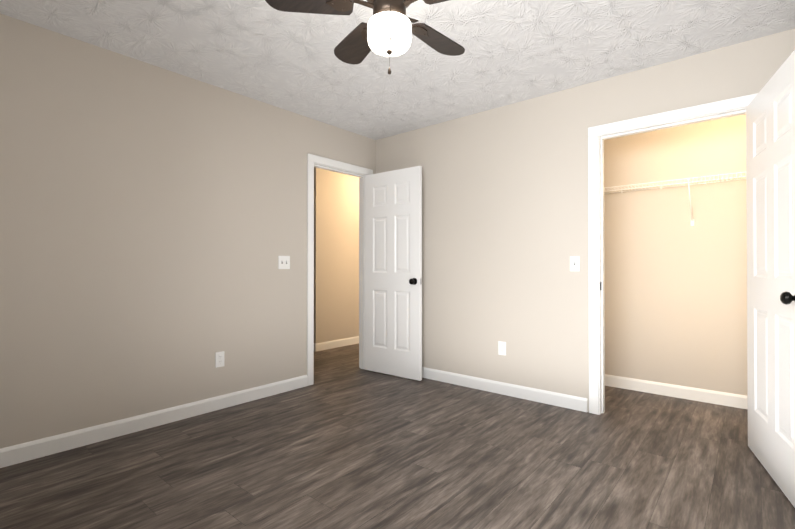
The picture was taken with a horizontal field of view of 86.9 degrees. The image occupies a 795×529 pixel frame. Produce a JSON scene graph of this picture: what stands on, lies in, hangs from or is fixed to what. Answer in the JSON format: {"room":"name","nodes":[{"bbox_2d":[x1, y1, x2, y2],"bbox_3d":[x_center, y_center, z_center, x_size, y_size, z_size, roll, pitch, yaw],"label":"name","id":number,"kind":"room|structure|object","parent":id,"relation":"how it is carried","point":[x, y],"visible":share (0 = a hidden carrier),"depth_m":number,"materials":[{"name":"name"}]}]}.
{"room":"empty bedroom","nodes":[
{"label":"empty bedroom","id":0,"kind":"room"},
{"bbox_2d":[0,14,375,448],"bbox_3d":[-0.785,-0.121,3.940,0.110,2.440,6.180,0,0,40],"label":"wall","id":1,"kind":"structure","parent":0,"point":[153,222],"depth_m":2.76,"materials":[{"name":"beige paint"}]},
{"bbox_2d":[0,375,307,467],"bbox_3d":[-1.728,1.041,2.720,0.014,0.100,2.830,0,0,40],"label":"baseboard","id":2,"kind":"structure","parent":1,"relation":"attached to","point":[24,452],"depth_m":2.73,"materials":[{"name":"white wood"}]},
{"bbox_2d":[215,351,223,367],"bbox_3d":[-1.345,0.719,3.180,0.008,0.115,0.070,0,0,40],"label":"outlet","id":3,"kind":"object","parent":1,"relation":"attached to","point":[219,359],"visible":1,"depth_m":3.17,"materials":[{"name":"white plastic"}]},
{"bbox_2d":[278,256,289,268],"bbox_3d":[-0.973,-0.018,3.616,0.019,0.115,0.116,0,0,40],"label":"light switch","id":4,"kind":"object","parent":1,"relation":"attached to","point":[283,262],"visible":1,"depth_m":3.62,"materials":[{"name":"white plastic"}]},
{"bbox_2d":[307,153,372,385],"bbox_3d":[-0.590,0.047,4.170,0.142,2.108,0.853,0,0,40],"label":"door frame","id":5,"kind":"structure","parent":1,"relation":"attached to","point":[320,162],"depth_m":3.94,"materials":[{"name":"white wood"}]},
{"bbox_2d":[365,166,421,380],"bbox_3d":[-0.052,0.082,4.177,0.712,2.018,0.159,0,0,40],"label":"hall door","id":6,"kind":"structure","parent":1,"relation":"in","point":[393,272],"depth_m":4.13,"materials":[{"name":"white paint"}]},
{"bbox_2d":[314,167,358,342],"bbox_3d":[-0.385,-0.106,6.226,0.110,2.440,2.170,0,0,40],"label":"wall","id":7,"kind":"structure","parent":0,"point":[336,255],"depth_m":5.62,"materials":[{"name":"beige paint"}]},
{"bbox_2d":[314,336,358,351],"bbox_3d":[-0.377,1.063,6.132,0.014,0.100,2.074,0,0,40],"label":"baseboard","id":8,"kind":"structure","parent":7,"relation":"attached to","point":[352,340],"depth_m":5.60,"materials":[{"name":"white wood"}]},
{"bbox_2d":[0,343,794,528],"bbox_3d":[-0.510,1.128,3.700,7.010,0.060,6.180,0,0,40],"label":"floor","id":9,"kind":"structure","parent":0,"point":[344,441],"depth_m":2.24,"materials":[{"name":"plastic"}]},
{"bbox_2d":[0,0,794,139],"bbox_3d":[-0.510,-1.372,3.716,7.010,0.060,6.180,0,0,40],"label":"ceiling","id":10,"kind":"structure","parent":0,"point":[264,51],"depth_m":2.57,"materials":[{"name":"white paint"}]},
{"bbox_2d":[265,0,464,73],"bbox_3d":[-0.006,-1.107,1.927,1.054,0.494,1.020,0,0,40],"label":"ceiling fan","id":11,"kind":"object","parent":10,"relation":"hanging from","point":[388,29],"visible":1,"depth_m":1.88,"materials":[{"name":"brown wood"}]},
{"bbox_2d":[376,28,794,411],"bbox_3d":[1.216,-0.125,3.356,3.700,2.440,0.110,0,0,40],"label":"wall","id":12,"kind":"structure","parent":0,"point":[504,213],"depth_m":3.43,"materials":[{"name":"beige paint"}]},
{"bbox_2d":[498,341,505,355],"bbox_3d":[0.885,0.710,3.553,0.070,0.115,0.008,0,0,40],"label":"outlet","id":13,"kind":"object","parent":12,"relation":"attached to","point":[501,348],"visible":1,"depth_m":3.55,"materials":[{"name":"white plastic"}]},
{"bbox_2d":[422,367,587,411],"bbox_3d":[0.582,1.048,3.799,2.150,0.100,0.020,0,0,40],"label":"baseboard","id":14,"kind":"structure","parent":12,"relation":"attached to","point":[537,395],"depth_m":3.49,"materials":[{"name":"white wood"}]},
{"bbox_2d":[570,256,579,270],"bbox_3d":[1.336,-0.006,3.169,0.070,0.115,0.019,0,0,40],"label":"light switch","id":15,"kind":"object","parent":12,"relation":"attached to","point":[574,263],"visible":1,"depth_m":3.17,"materials":[{"name":"white plastic"}]},
{"bbox_2d":[588,93,757,414],"bbox_3d":[1.841,0.038,2.827,1.011,2.108,0.142,0,0,40],"label":"door frame","id":16,"kind":"structure","parent":12,"relation":"attached to","point":[598,135],"depth_m":3.06,"materials":[{"name":"white wood"}]},
{"bbox_2d":[746,50,794,507],"bbox_3d":[1.929,0.068,2.106,0.276,2.018,0.854,0,0,40],"label":"closet door","id":17,"kind":"structure","parent":12,"relation":"in","point":[770,157],"depth_m":2.10,"materials":[{"name":"white paint"}]},
{"bbox_2d":[604,114,747,395],"bbox_3d":[2.391,-0.124,3.476,2.060,2.440,0.110,0,0,40],"label":"wall","id":18,"kind":"structure","parent":0,"point":[675,285],"depth_m":3.46,"materials":[{"name":"beige paint"}]},
{"bbox_2d":[604,172,745,225],"bbox_3d":[2.297,-0.488,3.282,1.944,0.345,0.312,0,0,40],"label":"wire closet shelf","id":19,"kind":"object","parent":18,"relation":"attached to","point":[684,182],"visible":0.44,"depth_m":3.31,"materials":[{"name":"white metal"}]},
{"bbox_2d":[605,374,747,408],"bbox_3d":[2.393,1.046,3.386,1.950,0.100,0.014,0,0,40],"label":"baseboard","id":20,"kind":"structure","parent":18,"relation":"attached to","point":[690,393],"depth_m":3.44,"materials":[{"name":"white wood"}]}
]}

